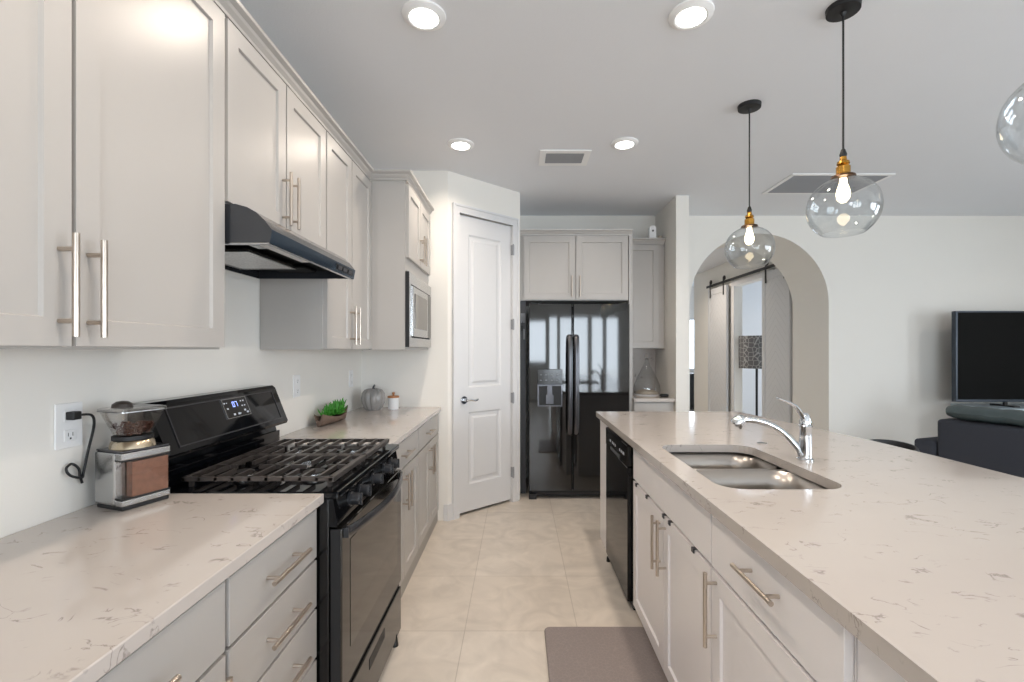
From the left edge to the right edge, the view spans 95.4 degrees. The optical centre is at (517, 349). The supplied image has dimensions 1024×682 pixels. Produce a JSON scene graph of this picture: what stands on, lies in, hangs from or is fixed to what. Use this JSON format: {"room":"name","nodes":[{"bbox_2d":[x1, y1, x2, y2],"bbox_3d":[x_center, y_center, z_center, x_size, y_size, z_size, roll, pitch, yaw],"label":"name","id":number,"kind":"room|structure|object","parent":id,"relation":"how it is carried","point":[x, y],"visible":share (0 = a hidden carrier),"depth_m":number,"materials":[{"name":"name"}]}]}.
{"room":"kitchen","nodes":[
{"label":"kitchen","id":0,"kind":"room"},
{"bbox_2d":[0,270,360,537],"bbox_3d":[-1.317,-0.035,0.400,0.120,2.810,9.200,0,0,0],"label":"wall","id":1,"kind":"structure","parent":0,"point":[36,489],"depth_m":1.43,"materials":[{"name":"paint"}]},
{"bbox_2d":[54,401,82,450],"bbox_3d":[-1.252,0.210,1.300,0.008,0.125,0.080,0,0,0],"label":"wall outlet","id":2,"kind":"object","parent":1,"relation":"attached to","point":[67,433],"visible":0.92,"depth_m":1.29,"materials":[{"name":"white plastic"}]},
{"bbox_2d":[64,409,75,421],"bbox_3d":[-1.250,0.182,1.300,0.003,0.032,0.034,0,0,0],"label":"socket","id":3,"kind":"object","parent":2,"relation":"attached to","point":[65,410],"depth_m":1.29,"materials":[{"name":"white plastic"}]},
{"bbox_2d":[64,429,75,441],"bbox_3d":[-1.250,0.238,1.300,0.003,0.032,0.034,0,0,0],"label":"socket","id":4,"kind":"object","parent":2,"relation":"attached to","point":[69,434],"depth_m":1.30,"materials":[{"name":"white plastic"}]},
{"bbox_2d":[0,0,224,348],"bbox_3d":[-1.072,-0.540,0.976,0.366,1.076,1.017,0,0,0],"label":"upper cabinet","id":5,"kind":"object","parent":1,"relation":"attached to","point":[112,112],"visible":1,"depth_m":1.07,"materials":[{"name":"beige paint"}]},
{"bbox_2d":[225,18,325,247],"bbox_3d":[-1.072,-0.775,1.875,0.366,0.606,0.775,0,0,0],"label":"upper cabinet","id":6,"kind":"object","parent":1,"relation":"attached to","point":[275,148],"visible":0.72,"depth_m":1.76,"materials":[{"name":"beige paint"}]},
{"bbox_2d":[225,204,354,279],"bbox_3d":[-1.019,-0.404,1.873,0.472,0.129,0.762,0,0,0],"label":"range hood","id":7,"kind":"object","parent":1,"relation":"attached to","point":[257,246],"visible":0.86,"depth_m":1.78,"materials":[{"name":"black metal"}]},
{"bbox_2d":[293,375,299,397],"bbox_3d":[-1.252,0.204,2.640,0.008,0.125,0.080,0,0,0],"label":"wall outlet","id":8,"kind":"object","parent":1,"relation":"attached to","point":[296,378],"visible":1,"depth_m":2.63,"materials":[{"name":"white plastic"}]},
{"bbox_2d":[260,132,371,349],"bbox_3d":[-1.072,-0.540,2.616,0.366,1.076,0.702,0,0,0],"label":"upper cabinet","id":9,"kind":"object","parent":1,"relation":"attached to","point":[296,314],"visible":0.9,"depth_m":2.38,"materials":[{"name":"beige paint"}]},
{"bbox_2d":[349,370,352,386],"bbox_3d":[-1.252,0.215,3.500,0.008,0.125,0.080,0,0,0],"label":"wall outlet","id":10,"kind":"object","parent":1,"relation":"attached to","point":[350,371],"visible":1,"depth_m":3.49,"materials":[{"name":"white plastic"}]},
{"bbox_2d":[369,181,429,349],"bbox_3d":[-0.957,-0.540,3.353,0.596,1.076,0.773,0,0,0],"label":"upper cabinet","id":11,"kind":"object","parent":1,"relation":"attached to","point":[400,221],"visible":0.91,"depth_m":2.97,"materials":[{"name":"beige paint"}]},
{"bbox_2d":[213,0,433,214],"bbox_3d":[-0.811,-1.105,1.595,0.278,0.052,4.289,0,0,0],"label":"crown molding","id":12,"kind":"structure","parent":11,"relation":"attached to","point":[233,10],"depth_m":1.98,"materials":[{"name":"beige paint"}]},
{"bbox_2d":[405,271,430,347],"bbox_3d":[-0.911,-0.260,3.352,0.457,0.484,0.761,0,0,0],"label":"microwave","id":13,"kind":"object","parent":11,"relation":"in","point":[417,292],"visible":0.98,"depth_m":3.18,"materials":[{"name":"silver metal"}]},
{"bbox_2d":[361,171,447,520],"bbox_3d":[-0.911,-0.035,3.797,0.692,2.810,0.110,0,0,0],"label":"wall","id":14,"kind":"structure","parent":0,"point":[419,378],"depth_m":3.74,"materials":[{"name":"paint"}]},
{"bbox_2d":[448,171,519,503],"bbox_3d":[-0.310,-0.035,4.046,0.787,2.810,0.110,0,0,-42],"label":"wall","id":15,"kind":"structure","parent":0,"point":[464,190],"depth_m":3.87,"materials":[{"name":"paint"}]},
{"bbox_2d":[443,503,452,520],"bbox_3d":[-0.565,1.305,3.747,0.073,0.130,0.035,0,0,-42],"label":"baseboard","id":16,"kind":"structure","parent":15,"relation":"attached to","point":[449,506],"depth_m":3.73,"materials":[{"name":"white paint"}]},
{"bbox_2d":[452,202,518,519],"bbox_3d":[-0.297,0.090,4.035,0.711,2.560,0.125,0,0,-42],"label":"trim","id":17,"kind":"structure","parent":15,"relation":"attached to","point":[457,208],"depth_m":3.86,"materials":[{"name":"white paint"}]},
{"bbox_2d":[460,215,513,512],"bbox_3d":[-0.265,0.116,4.010,0.589,2.461,0.101,0,0,-42],"label":"door","id":18,"kind":"structure","parent":15,"relation":"in","point":[486,249],"depth_m":4.01,"materials":[{"name":"white paint"}]},
{"bbox_2d":[378,410,693,681],"bbox_3d":[2.900,1.420,3.450,8.800,0.100,15.500,0,0,0],"label":"floor","id":19,"kind":"structure","parent":0,"point":[481,596],"depth_m":2.62,"materials":[{"name":"beige tile"}]},
{"bbox_2d":[96,581,232,681],"bbox_3d":[-0.925,0.928,0.726,0.659,0.884,0.590,0,0,0],"label":"base cabinet","id":20,"kind":"object","parent":19,"relation":"on","point":[190,648],"visible":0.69,"depth_m":0.90,"materials":[{"name":"beige paint"}]},
{"bbox_2d":[127,385,402,681],"bbox_3d":[-0.874,0.770,1.873,0.747,1.199,0.775,0,0,0],"label":"gas range","id":21,"kind":"object","parent":19,"relation":"on","point":[225,441],"visible":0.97,"depth_m":1.70,"materials":[{"name":"black metal"}]},
{"bbox_2d":[170,444,398,498],"bbox_3d":[-0.876,0.464,1.867,0.607,0.022,0.764,0,0,0],"label":"cooktop","id":22,"kind":"object","parent":21,"relation":"in","point":[343,485],"depth_m":1.58,"materials":[{"name":"black metal"}]},
{"bbox_2d":[221,509,316,681],"bbox_3d":[-0.925,0.928,1.252,0.659,0.884,0.460,0,0,0],"label":"base cabinet","id":23,"kind":"object","parent":19,"relation":"on","point":[271,600],"visible":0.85,"depth_m":1.22,"materials":[{"name":"beige paint"}]},
{"bbox_2d":[396,429,417,596],"bbox_3d":[-0.925,0.928,2.614,0.659,0.884,0.721,0,0,0],"label":"base cabinet","id":24,"kind":"object","parent":19,"relation":"on","point":[407,452],"visible":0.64,"depth_m":2.72,"materials":[{"name":"beige paint"}]},
{"bbox_2d":[280,407,440,443],"bbox_3d":[-0.936,0.471,2.996,0.638,0.030,1.488,0,0,0],"label":"countertop","id":25,"kind":"structure","parent":24,"relation":"on","point":[395,425],"depth_m":2.78,"materials":[{"name":"stone"}]},
{"bbox_2d":[314,398,347,426],"bbox_3d":[-1.163,0.384,2.930,0.144,0.145,0.352,0,0,6],"label":"succulent planter","id":26,"kind":"object","parent":25,"relation":"on","point":[335,411],"visible":1,"depth_m":2.87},
{"bbox_2d":[361,384,385,410],"bbox_3d":[-1.105,0.360,3.560,0.186,0.193,0.179,0,0,0],"label":"ornament","id":27,"kind":"object","parent":25,"relation":"on","point":[372,399],"visible":1,"depth_m":3.50,"materials":[{"name":"white ceramic"}]},
{"bbox_2d":[387,392,398,408],"bbox_3d":[-0.965,0.391,3.610,0.090,0.130,0.090,0,0,0],"label":"canister","id":28,"kind":"object","parent":25,"relation":"on","point":[393,400],"visible":1,"depth_m":3.58,"materials":[{"name":"white ceramic"}]},
{"bbox_2d":[417,413,437,562],"bbox_3d":[-0.925,0.928,3.357,0.659,0.884,0.764,0,0,0],"label":"base cabinet","id":29,"kind":"object","parent":19,"relation":"on","point":[427,453],"visible":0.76,"depth_m":3.29,"materials":[{"name":"beige paint"}]},
{"bbox_2d":[520,301,525,492],"bbox_3d":[0.049,0.452,4.724,0.053,1.836,0.548,0,0,0],"label":"filler panel","id":30,"kind":"object","parent":19,"relation":"on","point":[522,303],"visible":1,"depth_m":4.45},
{"bbox_2d":[521,313,524,338],"bbox_3d":[0.048,-0.225,4.434,0.044,0.250,0.029,0,0,0],"label":"key holder","id":31,"kind":"object","parent":30,"relation":"attached to","point":[522,314],"visible":1,"depth_m":4.44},
{"bbox_2d":[528,303,628,498],"bbox_3d":[0.560,0.468,4.567,0.924,1.805,0.766,0,0,0],"label":"refrigerator","id":32,"kind":"object","parent":19,"relation":"on","point":[578,354],"visible":0.95,"depth_m":4.26,"materials":[{"name":"black metal"}]},
{"bbox_2d":[544,627,667,681],"bbox_3d":[0.378,1.363,1.869,0.500,0.014,0.838,0,0,0],"label":"floor mat","id":33,"kind":"object","parent":19,"relation":"on","point":[574,654],"visible":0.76,"depth_m":2.07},
{"bbox_2d":[606,427,635,609],"bbox_3d":[0.880,0.934,2.748,0.620,0.872,0.624,0,0,0],"label":"dishwasher","id":34,"kind":"object","parent":19,"relation":"on","point":[619,454],"visible":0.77,"depth_m":2.62,"materials":[{"name":"black metal"}]},
{"bbox_2d":[624,235,632,411],"bbox_3d":[1.065,0.144,4.700,0.034,2.452,0.596,0,0,0],"label":"end panel","id":35,"kind":"object","parent":19,"relation":"on","point":[630,237],"visible":0.21,"depth_m":4.40,"materials":[{"name":"beige paint"}]},
{"bbox_2d":[633,402,673,411],"bbox_3d":[1.278,0.928,4.668,0.385,0.884,0.659,0,0,0],"label":"base cabinet","id":36,"kind":"object","parent":19,"relation":"on","point":[637,406],"visible":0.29,"depth_m":4.38,"materials":[{"name":"beige paint"}]},
{"bbox_2d":[633,392,674,401],"bbox_3d":[1.278,0.470,4.673,0.387,0.032,0.625,0,0,0],"label":"countertop","id":37,"kind":"structure","parent":36,"relation":"on","point":[636,398],"depth_m":4.36,"materials":[{"name":"stone"}]},
{"bbox_2d":[633,353,660,395],"bbox_3d":[1.310,0.241,4.740,0.270,0.424,0.270,0,0,0],"label":"glass cloche","id":38,"kind":"object","parent":37,"relation":"on","point":[644,392],"visible":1,"depth_m":4.67,"materials":[{"name":"clear glass"}]},
{"bbox_2d":[633,448,714,681],"bbox_3d":[0.889,0.931,1.940,0.661,0.877,0.980,0,0,0],"label":"base cabinet","id":39,"kind":"object","parent":19,"relation":"on","point":[667,576],"visible":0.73,"depth_m":1.83,"materials":[{"name":"paint"}]},
{"bbox_2d":[691,547,697,553],"bbox_3d":[0.603,0.682,1.590,0.018,0.015,0.020,0,0,0],"label":"hook","id":40,"kind":"object","parent":39,"relation":"attached to","point":[693,549],"visible":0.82,"depth_m":1.58,"materials":[{"name":"black metal"}]},
{"bbox_2d":[690,373,693,408],"bbox_3d":[4.025,0.940,10.300,0.850,0.860,0.400,0,0,0],"label":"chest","id":41,"kind":"object","parent":19,"relation":"on","point":[691,374],"visible":0.02,"depth_m":10.10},
{"bbox_2d":[600,420,791,548],"bbox_3d":[0.972,0.931,1.660,0.736,0.877,3.520,0,0,0],"label":"kitchen island","id":42,"kind":"object","parent":19,"relation":"on","point":[603,426],"visible":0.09,"depth_m":3.29,"materials":[{"name":"paint"}]},
{"bbox_2d":[596,412,1023,681],"bbox_3d":[1.189,0.474,1.627,1.222,0.036,3.655,0,0,0],"label":"island countertop","id":43,"kind":"structure","parent":42,"relation":"on","point":[919,556],"depth_m":1.16,"materials":[{"name":"stone"}]},
{"bbox_2d":[669,452,827,488],"bbox_3d":[0.884,0.581,1.885,0.448,0.178,0.736,0,0,0],"label":"sink","id":44,"kind":"object","parent":43,"relation":"in","point":[727,469],"visible":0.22,"depth_m":1.91,"materials":[{"name":"metal"}]},
{"bbox_2d":[730,397,813,461],"bbox_3d":[1.068,0.326,1.965,0.313,0.261,0.073,0,0,19],"label":"faucet","id":45,"kind":"object","parent":43,"relation":"on","point":[803,449],"visible":1,"depth_m":1.93,"materials":[{"name":"silver metal"}]},
{"bbox_2d":[739,335,761,415],"bbox_3d":[3.745,0.575,7.310,0.530,1.590,0.530,0,0,0],"label":"floor lamp","id":46,"kind":"object","parent":19,"relation":"on","point":[750,347],"visible":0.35,"depth_m":7.15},
{"bbox_2d":[703,516,856,681],"bbox_3d":[0.889,0.931,1.151,0.661,0.877,0.591,0,0,0],"label":"base cabinet","id":47,"kind":"object","parent":19,"relation":"on","point":[765,628],"visible":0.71,"depth_m":1.14,"materials":[{"name":"paint"}]},
{"bbox_2d":[857,639,906,681],"bbox_3d":[0.917,0.931,0.377,0.606,0.877,0.952,0,0,0],"label":"base cabinet","id":48,"kind":"object","parent":19,"relation":"on","point":[870,668],"visible":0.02,"depth_m":0.81,"materials":[{"name":"paint"}]},
{"bbox_2d":[870,439,919,451],"bbox_3d":[2.140,0.953,2.680,0.396,0.837,0.396,0,0,0],"label":"counter stool","id":49,"kind":"object","parent":19,"relation":"on","point":[890,442],"visible":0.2,"depth_m":2.73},
{"bbox_2d":[914,404,1023,477],"bbox_3d":[4.255,0.908,3.062,0.951,0.924,2.396,0,0,-19],"label":"sofa","id":50,"kind":"object","parent":19,"relation":"on","point":[984,437],"visible":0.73,"depth_m":3.59,"materials":[{"name":"grey fabric"}]},
{"bbox_2d":[950,403,1023,418],"bbox_3d":[5.510,0.970,4.750,1.780,0.800,0.460,0,0,0],"label":"media console","id":51,"kind":"object","parent":19,"relation":"on","point":[1021,405],"visible":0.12,"depth_m":4.79,"materials":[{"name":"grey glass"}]},
{"bbox_2d":[952,311,1023,406],"bbox_3d":[5.242,0.087,4.740,1.635,0.964,0.240,0,0,0],"label":"television","id":52,"kind":"object","parent":51,"relation":"on","point":[988,346],"visible":1,"depth_m":4.71,"materials":[{"name":"black plastic"}]},
{"bbox_3d":[-0.925,0.928,-0.086,0.659,0.884,1.027,0,0,0],"label":"base cabinet","id":53,"kind":"object","parent":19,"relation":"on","visible":0},
{"bbox_2d":[0,494,323,681],"bbox_3d":[-0.936,0.471,0.442,0.638,0.030,2.083,0,0,0],"label":"countertop","id":54,"kind":"structure","parent":53,"relation":"on","point":[82,590],"depth_m":0.96,"materials":[{"name":"stone"}]},
{"bbox_2d":[95,401,169,510],"bbox_3d":[-1.148,0.302,1.391,0.126,0.306,0.135,0,0,20],"label":"coffee grinder","id":55,"kind":"object","parent":54,"relation":"on","point":[132,472],"visible":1,"depth_m":1.35,"materials":[{"name":"silver metal"}]},
{"bbox_2d":[65,411,95,483],"bbox_3d":[-1.234,0.276,1.315,0.033,0.210,0.069,0,0,0],"label":"power cord","id":56,"kind":"object","parent":55,"relation":"attached to","point":[72,415],"visible":1,"depth_m":1.32,"materials":[{"name":"black rubber"}]},
{"bbox_2d":[239,0,1023,286],"bbox_3d":[2.900,-1.490,3.450,8.800,0.100,15.500,0,0,0],"label":"ceiling","id":57,"kind":"structure","parent":0,"point":[927,83],"depth_m":2.65,"materials":[{"name":"paint"}]},
{"bbox_2d":[402,0,445,30],"bbox_3d":[-0.404,-1.431,2.003,0.188,0.018,0.188,0,0,0],"label":"recessed light","id":58,"kind":"object","parent":57,"relation":"in","point":[423,15],"visible":1,"depth_m":1.99,"materials":[{"name":"white plastic"}]},
{"bbox_2d":[447,138,473,150],"bbox_3d":[-0.400,-1.431,3.257,0.188,0.018,0.188,0,0,0],"label":"recessed light","id":59,"kind":"object","parent":57,"relation":"in","point":[460,144],"visible":1,"depth_m":3.23,"materials":[{"name":"white plastic"}]},
{"bbox_2d":[539,150,591,165],"bbox_3d":[0.345,-1.435,3.485,0.370,0.008,0.270,0,0,0],"label":"ceiling vent","id":60,"kind":"object","parent":57,"relation":"in","point":[547,157],"visible":1,"depth_m":3.47,"materials":[{"name":"white metal"}]},
{"bbox_2d":[611,137,637,149],"bbox_3d":[0.741,-1.431,3.240,0.188,0.018,0.188,0,0,0],"label":"recessed light","id":61,"kind":"object","parent":57,"relation":"in","point":[623,143],"visible":1,"depth_m":3.22,"materials":[{"name":"white plastic"}]},
{"bbox_2d":[668,0,714,30],"bbox_3d":[0.741,-1.431,1.997,0.188,0.018,0.188,0,0,0],"label":"recessed light","id":62,"kind":"object","parent":57,"relation":"in","point":[688,14],"visible":1,"depth_m":1.98,"materials":[{"name":"white plastic"}]},
{"bbox_2d":[724,99,774,267],"bbox_3d":[1.360,-0.964,2.739,0.269,0.950,0.269,0,0,-3],"label":"pendant lamp","id":63,"kind":"object","parent":57,"relation":"hanging from","point":[749,106],"visible":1,"depth_m":2.73,"materials":[{"name":"clear glass"}]},
{"bbox_2d":[744,212,753,224],"bbox_3d":[1.360,-0.770,2.739,0.060,0.080,0.060,0,0,0],"label":"socket","id":64,"kind":"object","parent":63,"relation":"attached to","point":[749,220],"depth_m":2.72,"materials":[{"name":"gold metal"}]},
{"bbox_2d":[762,173,895,193],"bbox_3d":[2.660,-1.435,4.040,0.840,0.008,0.480,0,0,0],"label":"ceiling vent","id":65,"kind":"object","parent":57,"relation":"in","point":[796,183],"visible":0.87,"depth_m":4.01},
{"bbox_2d":[806,0,883,235],"bbox_3d":[1.365,-0.964,1.956,0.269,0.950,0.269,0,0,3],"label":"pendant lamp","id":66,"kind":"object","parent":57,"relation":"hanging from","point":[839,10],"visible":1,"depth_m":1.95,"materials":[{"name":"clear glass"}]},
{"bbox_2d":[836,156,850,173],"bbox_3d":[1.365,-0.770,1.956,0.060,0.080,0.060,0,0,0],"label":"socket","id":67,"kind":"object","parent":66,"relation":"attached to","point":[843,167],"depth_m":1.94,"materials":[{"name":"gold metal"}]},
{"bbox_2d":[996,83,1023,164],"bbox_3d":[1.395,-0.964,1.173,0.269,0.950,0.269,0,0,-3],"label":"pendant lamp","id":68,"kind":"object","parent":57,"relation":"hanging from","point":[1023,83],"visible":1,"depth_m":1.25,"materials":[{"name":"clear glass"}]},
{"bbox_2d":[655,195,688,411],"bbox_3d":[1.534,-0.035,4.671,0.121,2.810,0.657,0,0,0],"label":"wall","id":69,"kind":"structure","parent":0,"point":[672,222],"depth_m":4.36,"materials":[{"name":"paint"}]},
{"bbox_2d":[690,287,693,409],"bbox_3d":[4.300,-0.035,10.660,5.600,2.810,0.120,0,0,0],"label":"wall","id":70,"kind":"structure","parent":0,"point":[692,288],"depth_m":10.60,"materials":[{"name":"paint"}]},
{"bbox_2d":[694,251,792,422],"bbox_3d":[3.480,-0.035,7.355,0.120,2.810,3.390,0,0,0],"label":"wall","id":71,"kind":"structure","parent":0,"point":[751,261],"depth_m":7.68,"materials":[{"name":"paint"}]},
{"bbox_2d":[706,264,774,288],"bbox_3d":[3.390,-1.115,7.010,0.057,0.040,2.620,0,0,0],"label":"door track","id":72,"kind":"object","parent":71,"relation":"attached to","point":[771,265],"visible":0.64,"depth_m":6.95,"materials":[{"name":"black metal"}]},
{"bbox_2d":[708,275,727,411],"bbox_3d":[3.357,0.069,7.840,0.042,2.563,0.720,0,0,0],"label":"barn door","id":73,"kind":"structure","parent":72,"relation":"hanging from","point":[717,297],"depth_m":7.79,"materials":[{"name":"paint"}]},
{"bbox_2d":[762,260,791,422],"bbox_3d":[3.357,0.069,6.062,0.042,2.563,0.645,0,0,0],"label":"barn door","id":74,"kind":"structure","parent":72,"relation":"hanging from","point":[776,295],"depth_m":6.04,"materials":[{"name":"paint"}]},
{"bbox_2d":[731,268,774,411],"bbox_3d":[3.414,0.140,6.825,0.012,2.460,1.250,0,0,0],"label":"trim","id":75,"kind":"structure","parent":71,"relation":"attached to","point":[758,275],"depth_m":7.37,"materials":[{"name":"white paint"}]},
{"bbox_2d":[742,281,761,416],"bbox_3d":[5.320,-0.035,9.110,3.560,2.810,0.120,0,0,0],"label":"wall","id":76,"kind":"structure","parent":0,"point":[751,293],"depth_m":9.05,"materials":[{"name":"white paint"}]},
{"bbox_2d":[520,216,1023,477],"bbox_3d":[2.850,-0.035,5.330,8.500,2.810,0.660,0,0,0],"label":"wall","id":77,"kind":"structure","parent":0,"point":[873,308],"depth_m":5.00,"materials":[{"name":"paint"}]},
{"bbox_2d":[520,236,627,305],"bbox_3d":[0.533,-0.775,4.678,1.023,0.614,0.639,0,0,0],"label":"upper cabinet","id":78,"kind":"object","parent":77,"relation":"attached to","point":[572,270],"visible":0.93,"depth_m":4.41,"materials":[{"name":"beige paint"}]},
{"bbox_2d":[520,229,632,235],"bbox_3d":[0.552,-1.109,4.395,1.060,0.052,0.048,0,0,0],"label":"crown molding","id":79,"kind":"structure","parent":78,"relation":"on","point":[523,232],"depth_m":4.39,"materials":[{"name":"beige paint"}]},
{"bbox_2d":[633,349,654,391],"bbox_3d":[1.278,0.220,4.993,0.387,0.467,0.010,0,0,0],"label":"backsplash","id":80,"kind":"structure","parent":77,"relation":"attached to","point":[645,379],"depth_m":4.99,"materials":[{"name":"tile"}]},
{"bbox_2d":[633,244,663,348],"bbox_3d":[1.278,-0.538,4.829,0.385,1.047,0.338,0,0,0],"label":"upper cabinet","id":81,"kind":"object","parent":77,"relation":"attached to","point":[648,259],"visible":0.62,"depth_m":4.67,"materials":[{"name":"beige paint"}]},
{"bbox_2d":[633,238,665,243],"bbox_3d":[1.278,-1.089,4.655,0.385,0.052,0.048,0,0,0],"label":"crown molding","id":82,"kind":"structure","parent":81,"relation":"attached to","point":[635,240],"depth_m":4.65,"materials":[{"name":"beige paint"}]},
{"bbox_3d":[1.278,-1.091,4.840,0.385,0.054,0.316,0,0,0],"label":"upper cabinet","id":83,"kind":"object","parent":77,"relation":"attached to","visible":0},
{"bbox_2d":[648,225,655,237],"bbox_3d":[1.345,-1.182,4.674,0.066,0.125,0.062,0,0,0],"label":"birdhouse","id":84,"kind":"object","parent":83,"relation":"on","point":[652,229],"visible":0.98,"depth_m":4.64,"materials":[{"name":"white ceramic"}]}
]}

